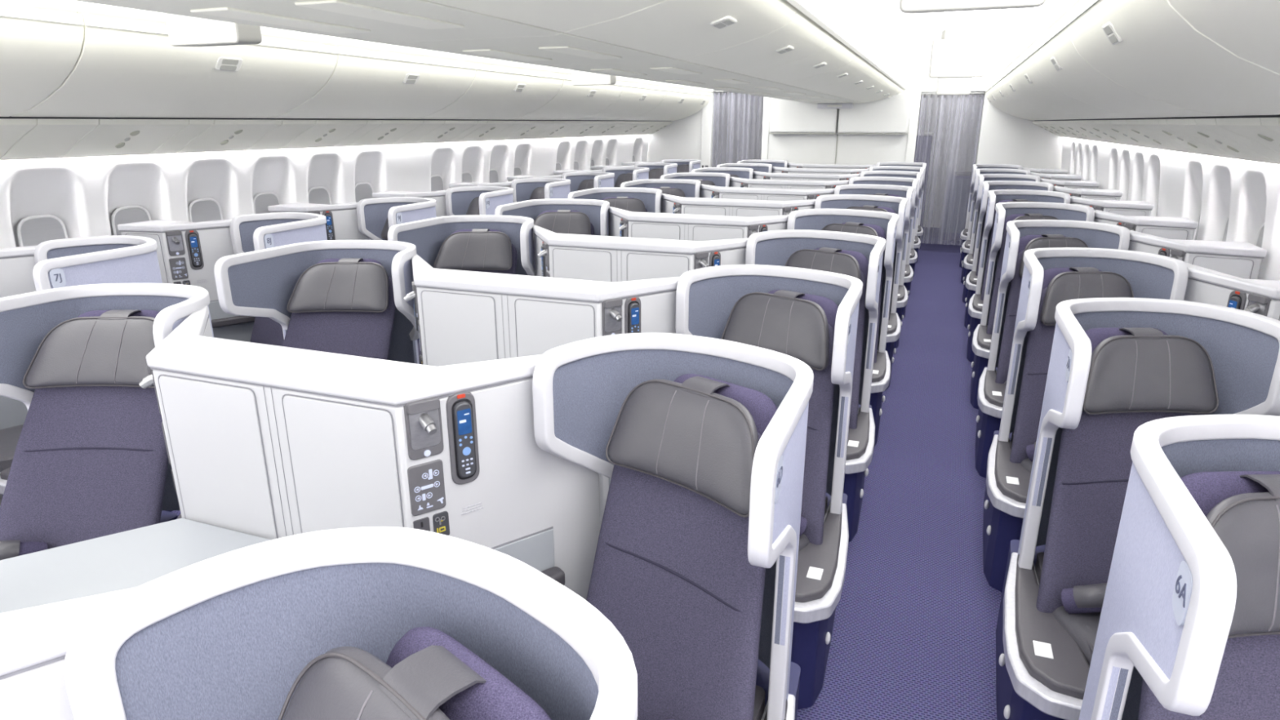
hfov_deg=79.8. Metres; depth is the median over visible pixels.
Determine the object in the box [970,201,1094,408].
seat
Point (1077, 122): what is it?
panel
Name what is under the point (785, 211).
reading lamp
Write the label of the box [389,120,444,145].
panel
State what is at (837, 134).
trim
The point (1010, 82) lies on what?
locker
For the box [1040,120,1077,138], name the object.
panel
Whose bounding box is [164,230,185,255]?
reading lamp
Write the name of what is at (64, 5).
ceiling light
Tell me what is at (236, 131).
light
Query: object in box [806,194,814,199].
reading lamp
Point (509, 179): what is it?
console
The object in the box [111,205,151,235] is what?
window
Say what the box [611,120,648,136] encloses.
panel
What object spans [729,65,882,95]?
locker
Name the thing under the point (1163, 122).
panel
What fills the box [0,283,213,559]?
seat
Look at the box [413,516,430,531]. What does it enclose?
power socket
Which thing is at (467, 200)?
seat
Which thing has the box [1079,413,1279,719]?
seat
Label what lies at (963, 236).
seat
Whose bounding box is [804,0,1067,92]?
ceiling
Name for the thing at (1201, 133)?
light
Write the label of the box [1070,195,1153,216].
console
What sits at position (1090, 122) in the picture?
panel
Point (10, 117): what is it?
trim
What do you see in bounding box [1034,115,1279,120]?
trim
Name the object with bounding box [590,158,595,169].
window
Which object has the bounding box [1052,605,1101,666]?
seat cushion
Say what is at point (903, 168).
seat
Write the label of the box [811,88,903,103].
locker
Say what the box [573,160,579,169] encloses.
window
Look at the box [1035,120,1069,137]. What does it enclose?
panel
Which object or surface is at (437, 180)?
window
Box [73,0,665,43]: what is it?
ceiling panel
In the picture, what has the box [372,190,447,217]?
console
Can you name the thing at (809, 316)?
seat
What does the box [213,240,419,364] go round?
seat
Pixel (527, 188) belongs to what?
seat
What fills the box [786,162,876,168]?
console
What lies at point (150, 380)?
reading lamp
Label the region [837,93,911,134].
upper cabinet
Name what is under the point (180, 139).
panel
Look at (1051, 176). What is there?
console
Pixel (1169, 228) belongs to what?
console
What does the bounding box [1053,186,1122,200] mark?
console
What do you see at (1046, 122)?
panel
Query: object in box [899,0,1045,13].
screen housing
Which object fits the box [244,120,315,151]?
panel
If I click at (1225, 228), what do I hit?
window
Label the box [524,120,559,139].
panel
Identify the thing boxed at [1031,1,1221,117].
locker
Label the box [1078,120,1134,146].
panel
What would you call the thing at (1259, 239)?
window
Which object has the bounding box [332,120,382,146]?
panel
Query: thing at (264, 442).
console
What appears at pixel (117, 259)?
seat
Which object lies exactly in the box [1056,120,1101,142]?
panel
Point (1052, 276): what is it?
seat
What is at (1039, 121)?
panel
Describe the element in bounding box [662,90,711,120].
locker
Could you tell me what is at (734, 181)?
console
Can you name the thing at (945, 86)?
screen housing
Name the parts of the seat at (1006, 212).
aisle armrest, backrest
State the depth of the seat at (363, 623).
0.96 m
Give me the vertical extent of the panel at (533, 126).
0.200 m
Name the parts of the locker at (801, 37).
service panel, vent panel, locker door, latch frame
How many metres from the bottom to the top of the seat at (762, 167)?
1.288 m
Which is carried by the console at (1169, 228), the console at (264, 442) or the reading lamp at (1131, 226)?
the reading lamp at (1131, 226)
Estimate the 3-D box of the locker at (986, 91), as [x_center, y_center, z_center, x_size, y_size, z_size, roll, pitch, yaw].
[5.052,-3.501,10.016,0.979,0.699,0.576,7,18,20]
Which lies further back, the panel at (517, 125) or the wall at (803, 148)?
the wall at (803, 148)
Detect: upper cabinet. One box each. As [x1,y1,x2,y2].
[768,97,837,133]
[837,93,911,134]
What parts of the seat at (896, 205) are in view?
aisle armrest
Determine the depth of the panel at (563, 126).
8.88 m
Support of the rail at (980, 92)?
hanging from the wall at (803, 148)
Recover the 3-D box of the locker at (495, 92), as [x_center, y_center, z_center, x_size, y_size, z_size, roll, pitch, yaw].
[-1.436,-2.481,6.729,0.979,0.699,1.496,7,18,20]
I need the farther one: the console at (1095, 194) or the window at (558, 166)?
the window at (558, 166)
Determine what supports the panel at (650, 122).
attached to the wall at (85, 193)
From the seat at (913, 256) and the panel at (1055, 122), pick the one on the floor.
the seat at (913, 256)
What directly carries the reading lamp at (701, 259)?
on the console at (612, 259)
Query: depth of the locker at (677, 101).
10.61 m
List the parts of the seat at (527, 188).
number plate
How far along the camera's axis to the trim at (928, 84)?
10.62 m
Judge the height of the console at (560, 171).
1.258 m
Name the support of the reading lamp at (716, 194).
on the console at (706, 191)
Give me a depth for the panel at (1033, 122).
10.09 m
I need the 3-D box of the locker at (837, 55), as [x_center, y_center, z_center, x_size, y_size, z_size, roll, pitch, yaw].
[0.457,-1.938,5.021,1.740,0.223,1.146,7,18,20]
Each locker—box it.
[0,2,85,116]
[11,12,338,118]
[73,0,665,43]
[267,44,476,119]
[383,0,797,65]
[414,62,564,119]
[508,73,623,119]
[542,8,834,78]
[577,80,667,119]
[624,86,701,120]
[632,36,856,85]
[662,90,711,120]
[688,53,871,91]
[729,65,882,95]
[758,73,890,98]
[782,79,897,101]
[800,84,902,102]
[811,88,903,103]
[985,83,1032,120]
[986,77,1047,119]
[993,69,1067,119]
[1000,57,1095,119]
[1013,37,1139,119]
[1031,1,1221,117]
[1066,0,1279,115]
[1168,0,1279,74]
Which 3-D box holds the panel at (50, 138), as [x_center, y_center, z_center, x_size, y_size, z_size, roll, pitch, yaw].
[-2.995,-1.115,3.877,0.375,0.200,0.295,7,18,20]
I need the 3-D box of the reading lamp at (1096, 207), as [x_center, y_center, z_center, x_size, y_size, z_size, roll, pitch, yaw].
[3.442,-1.088,5.772,0.071,0.147,0.080,7,18,20]
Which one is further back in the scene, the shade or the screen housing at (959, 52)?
the screen housing at (959, 52)
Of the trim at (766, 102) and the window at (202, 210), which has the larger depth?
the trim at (766, 102)
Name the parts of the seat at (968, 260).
aisle armrest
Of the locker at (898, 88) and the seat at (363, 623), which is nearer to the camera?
the seat at (363, 623)
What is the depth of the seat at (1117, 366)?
2.26 m
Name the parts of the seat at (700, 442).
armrest, backrest, aisle armrest, number plate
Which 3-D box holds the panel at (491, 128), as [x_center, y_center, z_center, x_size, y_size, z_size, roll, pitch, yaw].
[-1.516,-2.256,7.550,0.375,0.200,0.515,7,18,20]
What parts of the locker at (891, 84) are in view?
vent panel, service panel, locker door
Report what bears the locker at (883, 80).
attached to the ceiling
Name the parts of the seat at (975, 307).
aisle armrest, backrest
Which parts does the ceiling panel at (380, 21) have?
vent panel, locker door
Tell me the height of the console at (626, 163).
1.258 m
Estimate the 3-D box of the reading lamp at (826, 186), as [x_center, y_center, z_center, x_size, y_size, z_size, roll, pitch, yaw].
[1.891,-1.677,7.669,0.073,0.147,0.077,7,18,20]
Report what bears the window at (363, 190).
in the wall at (85, 193)
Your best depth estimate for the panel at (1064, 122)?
7.39 m
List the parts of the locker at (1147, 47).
latch frame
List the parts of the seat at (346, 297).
backrest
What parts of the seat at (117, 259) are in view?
aisle armrest, number plate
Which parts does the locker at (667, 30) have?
service panel, vent panel, locker door, latch frame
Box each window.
[17,214,68,246]
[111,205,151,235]
[188,198,223,222]
[253,191,280,213]
[307,186,331,204]
[355,182,373,202]
[431,174,444,191]
[462,171,473,182]
[488,168,499,182]
[514,166,522,175]
[555,162,562,170]
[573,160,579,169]
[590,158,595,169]
[605,157,609,165]
[1193,208,1200,239]
[1220,213,1229,241]
[1254,222,1264,247]
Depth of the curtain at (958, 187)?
12.23 m
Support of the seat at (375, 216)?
on the floor
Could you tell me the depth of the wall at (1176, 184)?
4.77 m
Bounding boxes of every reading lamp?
[138,364,161,414]
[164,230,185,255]
[403,396,443,460]
[404,281,419,319]
[537,242,549,271]
[601,297,622,336]
[618,218,628,236]
[673,202,681,213]
[693,251,709,269]
[712,191,719,198]
[746,224,758,238]
[782,207,791,215]
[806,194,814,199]
[825,185,831,188]
[1073,193,1080,197]
[1094,205,1103,211]
[1124,222,1137,231]
[1170,248,1186,262]
[1244,293,1271,316]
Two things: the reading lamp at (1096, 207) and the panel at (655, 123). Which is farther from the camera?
the panel at (655, 123)
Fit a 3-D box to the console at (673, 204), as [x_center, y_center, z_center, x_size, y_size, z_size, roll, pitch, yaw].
[0.577,-0.540,5.777,1.406,1.258,1.387,7,18,20]
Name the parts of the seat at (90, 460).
backrest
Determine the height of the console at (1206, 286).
1.258 m
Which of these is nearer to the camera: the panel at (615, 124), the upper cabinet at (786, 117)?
the panel at (615, 124)
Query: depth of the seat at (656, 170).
10.52 m
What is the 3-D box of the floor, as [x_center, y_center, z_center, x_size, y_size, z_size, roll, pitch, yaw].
[1.112,-0.329,7.303,6.240,0.050,17.200,7,18,20]
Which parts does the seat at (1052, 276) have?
aisle armrest, number plate, backrest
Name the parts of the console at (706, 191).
cabinet door, cabinet door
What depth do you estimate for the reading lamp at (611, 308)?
2.73 m
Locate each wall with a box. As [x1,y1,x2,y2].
[0,134,649,248]
[646,75,1062,168]
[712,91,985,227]
[1061,137,1279,280]
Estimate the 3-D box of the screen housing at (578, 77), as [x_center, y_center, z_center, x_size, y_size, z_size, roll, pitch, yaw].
[-0.407,-2.666,6.936,0.389,0.340,0.190,7,18,20]
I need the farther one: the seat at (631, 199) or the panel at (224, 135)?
the seat at (631, 199)
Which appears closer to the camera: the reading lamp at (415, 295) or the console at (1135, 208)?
the reading lamp at (415, 295)
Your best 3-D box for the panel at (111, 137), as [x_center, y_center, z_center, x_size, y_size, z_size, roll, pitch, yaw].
[-2.848,-1.229,4.242,0.375,0.200,0.515,7,18,20]
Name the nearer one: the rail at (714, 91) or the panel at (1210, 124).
the panel at (1210, 124)
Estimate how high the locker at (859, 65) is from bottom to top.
0.223 m
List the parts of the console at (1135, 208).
cabinet door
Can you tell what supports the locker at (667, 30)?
attached to the ceiling
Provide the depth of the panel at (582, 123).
9.25 m
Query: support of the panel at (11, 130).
attached to the wall at (85, 193)
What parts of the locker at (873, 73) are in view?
vent panel, service panel, locker door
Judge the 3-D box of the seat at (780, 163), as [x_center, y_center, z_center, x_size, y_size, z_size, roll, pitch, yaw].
[1.796,-2.263,11.277,0.821,1.288,0.997,7,18,20]
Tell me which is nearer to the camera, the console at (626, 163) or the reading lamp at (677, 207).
the reading lamp at (677, 207)
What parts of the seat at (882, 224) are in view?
backrest, aisle armrest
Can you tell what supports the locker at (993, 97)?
attached to the wall at (1176, 184)
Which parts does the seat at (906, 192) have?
aisle armrest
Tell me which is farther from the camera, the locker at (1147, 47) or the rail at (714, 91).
the rail at (714, 91)
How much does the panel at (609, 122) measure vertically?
0.200 m
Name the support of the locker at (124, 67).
attached to the wall at (85, 193)
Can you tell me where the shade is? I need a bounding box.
[1194,217,1199,239]
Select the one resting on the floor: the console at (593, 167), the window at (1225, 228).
the console at (593, 167)
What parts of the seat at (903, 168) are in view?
aisle armrest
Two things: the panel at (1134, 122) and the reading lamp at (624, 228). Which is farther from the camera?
the reading lamp at (624, 228)
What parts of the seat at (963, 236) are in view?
aisle armrest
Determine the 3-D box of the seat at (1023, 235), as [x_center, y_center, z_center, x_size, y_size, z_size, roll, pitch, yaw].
[2.277,-0.056,4.166,0.761,1.288,0.994,7,18,20]
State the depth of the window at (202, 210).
5.11 m
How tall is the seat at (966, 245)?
1.288 m
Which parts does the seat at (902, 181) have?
aisle armrest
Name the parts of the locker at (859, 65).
service panel, vent panel, locker door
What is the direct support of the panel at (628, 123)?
attached to the wall at (85, 193)
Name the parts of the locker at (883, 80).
vent panel, service panel, locker door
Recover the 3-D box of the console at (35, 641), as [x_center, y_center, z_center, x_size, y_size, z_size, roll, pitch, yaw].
[-1.405,0.989,0.851,1.406,1.258,1.387,7,18,20]
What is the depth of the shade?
4.92 m
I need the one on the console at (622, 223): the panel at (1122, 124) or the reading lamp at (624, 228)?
the reading lamp at (624, 228)
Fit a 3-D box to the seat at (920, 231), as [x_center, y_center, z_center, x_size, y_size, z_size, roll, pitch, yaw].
[3.530,-2.065,10.640,0.821,1.288,0.997,7,18,20]
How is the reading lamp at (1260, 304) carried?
on the console at (1206, 286)
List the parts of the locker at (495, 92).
latch frame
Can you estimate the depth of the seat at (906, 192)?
6.74 m
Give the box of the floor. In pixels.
[171,226,1002,719]
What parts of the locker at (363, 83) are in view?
latch frame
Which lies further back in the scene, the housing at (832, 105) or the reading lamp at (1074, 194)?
the housing at (832, 105)
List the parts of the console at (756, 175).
cabinet door, cabinet door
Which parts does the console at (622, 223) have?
cabinet door, cabinet door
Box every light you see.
[115,142,124,148]
[129,130,139,136]
[220,140,228,145]
[234,129,242,133]
[1197,132,1209,137]
[1226,145,1239,152]
[1257,133,1273,141]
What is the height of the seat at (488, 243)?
1.288 m
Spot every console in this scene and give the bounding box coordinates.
[0,244,37,505]
[0,306,599,613]
[0,586,135,719]
[117,218,254,342]
[267,202,370,239]
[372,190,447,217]
[404,253,679,528]
[448,181,511,187]
[506,174,561,182]
[532,225,748,282]
[553,169,601,175]
[591,164,634,169]
[608,206,789,240]
[622,161,661,165]
[661,193,815,217]
[699,184,835,200]
[728,177,848,189]
[752,171,860,181]
[771,166,869,174]
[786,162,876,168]
[1022,167,1068,174]
[1030,172,1082,181]
[1040,177,1099,189]
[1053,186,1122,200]
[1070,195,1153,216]
[1093,209,1198,239]
[1128,230,1266,279]
[1183,262,1279,320]
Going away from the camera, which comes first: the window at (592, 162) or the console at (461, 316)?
the console at (461, 316)
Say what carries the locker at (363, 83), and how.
attached to the wall at (85, 193)
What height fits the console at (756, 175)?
1.258 m
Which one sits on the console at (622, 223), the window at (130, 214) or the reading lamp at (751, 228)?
the reading lamp at (751, 228)
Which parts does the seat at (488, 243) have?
backrest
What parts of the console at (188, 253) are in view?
cabinet door, seat control panel, panel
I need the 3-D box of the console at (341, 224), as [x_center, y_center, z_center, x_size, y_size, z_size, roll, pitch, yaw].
[-2.405,-0.477,5.573,0.500,1.258,1.090,7,18,20]
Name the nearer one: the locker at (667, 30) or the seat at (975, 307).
the locker at (667, 30)
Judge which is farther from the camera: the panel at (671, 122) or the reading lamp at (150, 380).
the panel at (671, 122)
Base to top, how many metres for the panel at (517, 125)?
0.200 m
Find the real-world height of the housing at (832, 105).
0.070 m
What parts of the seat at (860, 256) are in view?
backrest, aisle armrest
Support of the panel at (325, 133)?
attached to the wall at (85, 193)
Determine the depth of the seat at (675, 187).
7.52 m
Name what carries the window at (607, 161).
in the wall at (85, 193)
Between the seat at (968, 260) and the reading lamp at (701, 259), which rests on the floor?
the seat at (968, 260)
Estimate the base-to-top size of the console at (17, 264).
1.258 m
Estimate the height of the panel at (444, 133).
0.200 m
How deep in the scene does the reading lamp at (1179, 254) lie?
3.77 m
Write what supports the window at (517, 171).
in the wall at (85, 193)
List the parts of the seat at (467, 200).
number plate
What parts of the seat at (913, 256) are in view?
aisle armrest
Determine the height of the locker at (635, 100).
0.699 m
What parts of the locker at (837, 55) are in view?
service panel, vent panel, locker door, latch frame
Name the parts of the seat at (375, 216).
number plate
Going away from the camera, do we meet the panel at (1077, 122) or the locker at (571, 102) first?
the panel at (1077, 122)
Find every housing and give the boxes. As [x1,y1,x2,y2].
[164,13,262,46]
[571,70,616,85]
[817,102,853,108]
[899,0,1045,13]
[928,28,989,78]
[936,77,972,94]
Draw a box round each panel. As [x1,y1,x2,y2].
[0,118,36,157]
[0,119,98,160]
[59,119,188,158]
[150,119,213,154]
[175,119,282,153]
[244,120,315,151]
[279,120,367,149]
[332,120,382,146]
[346,120,423,146]
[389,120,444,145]
[413,120,477,143]
[445,120,487,142]
[457,120,515,142]
[485,120,529,141]
[501,120,552,140]
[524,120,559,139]
[533,120,579,138]
[554,120,590,137]
[564,120,607,137]
[582,120,613,137]
[587,120,627,137]
[604,120,635,136]
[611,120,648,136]
[626,120,653,135]
[630,120,664,135]
[642,121,671,134]
[648,121,672,134]
[1032,120,1063,137]
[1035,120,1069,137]
[1039,120,1071,137]
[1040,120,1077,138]
[1045,120,1081,139]
[1048,120,1088,140]
[1054,120,1093,141]
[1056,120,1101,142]
[1062,120,1106,142]
[1067,120,1116,143]
[1075,120,1121,144]
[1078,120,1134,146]
[1088,120,1144,147]
[1094,120,1159,149]
[1106,120,1166,150]
[1111,120,1188,153]
[1126,119,1202,155]
[1137,119,1230,158]
[1158,119,1241,159]
[1166,118,1279,164]
[1195,118,1279,164]
[1215,117,1279,153]
[1260,117,1279,133]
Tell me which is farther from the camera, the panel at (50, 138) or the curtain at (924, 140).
the curtain at (924, 140)
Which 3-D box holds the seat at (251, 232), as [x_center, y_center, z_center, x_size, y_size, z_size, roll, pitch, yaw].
[-2.273,-0.169,4.532,0.761,1.288,0.994,7,18,20]
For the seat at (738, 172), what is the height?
1.288 m
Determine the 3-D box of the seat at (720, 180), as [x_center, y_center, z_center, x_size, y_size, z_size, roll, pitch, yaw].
[0.607,-1.346,8.322,0.821,1.288,0.997,7,18,20]
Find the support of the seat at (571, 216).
on the floor
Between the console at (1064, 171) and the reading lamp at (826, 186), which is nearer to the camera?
the reading lamp at (826, 186)
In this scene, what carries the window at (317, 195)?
in the wall at (85, 193)
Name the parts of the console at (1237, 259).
cabinet door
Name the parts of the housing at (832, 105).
plate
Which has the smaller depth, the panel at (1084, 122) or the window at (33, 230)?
the window at (33, 230)
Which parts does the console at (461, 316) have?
seat control panel, cabinet door, cabinet door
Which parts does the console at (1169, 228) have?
cabinet door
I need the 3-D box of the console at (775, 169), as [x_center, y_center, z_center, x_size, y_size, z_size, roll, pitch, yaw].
[2.163,-1.763,9.717,1.406,1.258,1.387,7,18,20]
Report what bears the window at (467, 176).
in the wall at (85, 193)
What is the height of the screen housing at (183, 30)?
0.340 m
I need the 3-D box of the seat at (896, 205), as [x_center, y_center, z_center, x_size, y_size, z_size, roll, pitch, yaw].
[1.547,-0.536,5.715,0.821,1.288,0.997,7,18,20]
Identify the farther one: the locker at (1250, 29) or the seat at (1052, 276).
the seat at (1052, 276)
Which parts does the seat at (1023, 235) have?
aisle armrest, backrest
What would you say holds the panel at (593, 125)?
attached to the wall at (85, 193)
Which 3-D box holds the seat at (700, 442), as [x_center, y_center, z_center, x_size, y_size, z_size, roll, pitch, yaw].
[-0.039,0.687,1.775,0.821,1.288,0.997,7,18,20]
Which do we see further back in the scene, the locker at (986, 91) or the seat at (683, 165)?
the seat at (683, 165)
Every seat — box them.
[0,235,173,511]
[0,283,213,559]
[63,526,637,719]
[210,212,327,346]
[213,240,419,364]
[356,196,436,343]
[387,214,535,364]
[444,186,513,216]
[494,199,609,271]
[511,177,570,202]
[532,332,813,719]
[561,171,614,192]
[567,187,662,213]
[601,166,648,187]
[620,178,700,197]
[634,162,677,178]
[660,172,729,186]
[661,159,700,173]
[675,264,862,709]
[691,167,753,178]
[716,163,772,173]
[737,160,787,167]
[745,229,885,542]
[786,208,898,446]
[814,194,907,390]
[834,184,913,349]
[848,176,918,317]
[859,170,921,295]
[868,165,924,277]
[875,161,926,262]
[959,164,1022,267]
[960,168,1030,284]
[962,173,1039,303]
[964,180,1053,328]
[966,189,1070,362]
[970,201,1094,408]
[975,219,1129,478]
[982,247,1188,592]
[995,297,1279,719]
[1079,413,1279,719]
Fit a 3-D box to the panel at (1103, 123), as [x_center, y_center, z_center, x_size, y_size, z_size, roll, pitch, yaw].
[3.603,-1.672,5.670,0.375,0.200,0.515,7,18,20]
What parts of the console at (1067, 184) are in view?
cabinet door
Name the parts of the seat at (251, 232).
armrest, backrest, number plate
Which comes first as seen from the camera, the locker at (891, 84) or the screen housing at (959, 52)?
the screen housing at (959, 52)
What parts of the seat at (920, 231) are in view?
aisle armrest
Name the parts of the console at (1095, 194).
cabinet door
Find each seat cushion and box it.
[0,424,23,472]
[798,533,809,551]
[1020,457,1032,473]
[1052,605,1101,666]
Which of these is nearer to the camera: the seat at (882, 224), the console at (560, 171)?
the seat at (882, 224)
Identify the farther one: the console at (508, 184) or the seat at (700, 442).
the console at (508, 184)
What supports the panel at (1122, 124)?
attached to the wall at (1176, 184)
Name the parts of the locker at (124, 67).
latch frame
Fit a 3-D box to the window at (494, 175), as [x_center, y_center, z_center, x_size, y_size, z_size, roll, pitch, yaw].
[-1.608,-1.909,8.370,0.018,0.351,0.260,7,18,20]
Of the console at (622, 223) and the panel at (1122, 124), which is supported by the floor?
the console at (622, 223)
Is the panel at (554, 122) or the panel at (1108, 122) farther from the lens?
the panel at (554, 122)
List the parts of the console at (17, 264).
panel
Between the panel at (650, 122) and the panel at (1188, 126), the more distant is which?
the panel at (650, 122)
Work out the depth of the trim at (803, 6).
4.03 m
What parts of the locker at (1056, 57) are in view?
latch frame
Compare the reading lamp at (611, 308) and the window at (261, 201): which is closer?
the reading lamp at (611, 308)
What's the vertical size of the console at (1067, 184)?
1.258 m
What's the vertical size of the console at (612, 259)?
1.258 m
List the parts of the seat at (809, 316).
backrest, aisle armrest, number plate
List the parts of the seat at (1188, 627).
number plate, backrest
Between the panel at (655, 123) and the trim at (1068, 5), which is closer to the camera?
the trim at (1068, 5)
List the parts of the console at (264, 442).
seat control panel, cabinet door, cabinet door, seat control panel, panel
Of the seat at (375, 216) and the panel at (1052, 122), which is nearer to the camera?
the seat at (375, 216)
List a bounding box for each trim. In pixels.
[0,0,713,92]
[0,115,671,121]
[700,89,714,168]
[760,96,770,159]
[786,0,906,89]
[835,133,838,164]
[905,84,921,162]
[920,73,987,92]
[983,0,1080,88]
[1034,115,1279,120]
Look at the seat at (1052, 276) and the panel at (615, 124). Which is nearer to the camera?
the seat at (1052, 276)
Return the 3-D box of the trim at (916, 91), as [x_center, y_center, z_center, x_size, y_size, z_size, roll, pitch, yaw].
[3.894,-2.748,11.097,0.120,2.320,0.140,7,18,20]
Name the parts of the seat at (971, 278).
aisle armrest, backrest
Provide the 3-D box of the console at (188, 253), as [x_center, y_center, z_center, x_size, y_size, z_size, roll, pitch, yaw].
[-2.801,-0.171,4.588,0.500,1.258,1.090,7,18,20]
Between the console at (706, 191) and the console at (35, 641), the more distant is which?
the console at (706, 191)
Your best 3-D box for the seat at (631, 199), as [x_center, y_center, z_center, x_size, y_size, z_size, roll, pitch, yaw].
[-0.186,-0.734,6.351,0.821,1.288,0.997,7,18,20]
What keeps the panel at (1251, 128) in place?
attached to the wall at (1176, 184)
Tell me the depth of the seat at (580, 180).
8.58 m
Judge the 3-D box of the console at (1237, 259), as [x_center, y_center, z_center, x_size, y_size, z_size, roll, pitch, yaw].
[2.706,0.052,3.870,0.500,1.258,1.090,7,18,20]
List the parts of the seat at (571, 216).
backrest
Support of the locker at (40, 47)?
attached to the wall at (85, 193)
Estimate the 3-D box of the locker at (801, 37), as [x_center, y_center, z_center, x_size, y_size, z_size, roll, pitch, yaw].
[0.044,-1.620,3.995,1.740,0.223,1.146,7,18,20]
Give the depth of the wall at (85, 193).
5.28 m
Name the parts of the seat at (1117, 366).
aisle armrest, number plate, backrest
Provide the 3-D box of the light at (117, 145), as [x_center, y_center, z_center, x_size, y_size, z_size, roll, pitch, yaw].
[-2.904,-1.200,4.274,0.060,0.037,0.052,7,18,20]
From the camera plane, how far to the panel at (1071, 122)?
7.00 m
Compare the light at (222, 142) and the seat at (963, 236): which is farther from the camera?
the seat at (963, 236)
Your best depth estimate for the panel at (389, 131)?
6.18 m
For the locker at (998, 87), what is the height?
0.699 m
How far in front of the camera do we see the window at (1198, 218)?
4.92 m
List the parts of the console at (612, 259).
cabinet door, cabinet door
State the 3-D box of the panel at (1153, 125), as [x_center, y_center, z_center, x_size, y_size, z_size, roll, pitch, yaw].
[3.062,-1.254,4.324,0.375,0.200,0.515,7,18,20]
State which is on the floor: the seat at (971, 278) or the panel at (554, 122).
the seat at (971, 278)
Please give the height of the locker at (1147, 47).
0.699 m
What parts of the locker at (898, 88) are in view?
vent panel, service panel, locker door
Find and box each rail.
[714,90,746,94]
[921,91,984,97]
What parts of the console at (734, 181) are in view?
cabinet door, cabinet door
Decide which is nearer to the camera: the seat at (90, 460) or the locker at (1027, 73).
the seat at (90, 460)
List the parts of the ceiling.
luminous panel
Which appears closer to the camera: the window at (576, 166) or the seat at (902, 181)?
the seat at (902, 181)
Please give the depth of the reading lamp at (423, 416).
1.75 m
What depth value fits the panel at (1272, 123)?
2.71 m
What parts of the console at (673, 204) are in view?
cabinet door, cabinet door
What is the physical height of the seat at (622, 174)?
1.288 m
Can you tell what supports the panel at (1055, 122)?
attached to the wall at (1176, 184)
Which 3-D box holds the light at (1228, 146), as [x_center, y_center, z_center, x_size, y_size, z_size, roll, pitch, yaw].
[2.870,-1.022,3.699,0.060,0.037,0.052,7,18,20]
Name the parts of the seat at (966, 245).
aisle armrest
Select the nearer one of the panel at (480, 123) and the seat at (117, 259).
the seat at (117, 259)
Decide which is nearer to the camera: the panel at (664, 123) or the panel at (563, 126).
the panel at (563, 126)
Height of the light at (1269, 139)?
0.037 m
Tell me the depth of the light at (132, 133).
4.20 m
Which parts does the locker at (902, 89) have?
locker door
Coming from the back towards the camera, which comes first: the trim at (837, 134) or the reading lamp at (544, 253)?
the trim at (837, 134)
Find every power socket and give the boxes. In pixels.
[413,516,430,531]

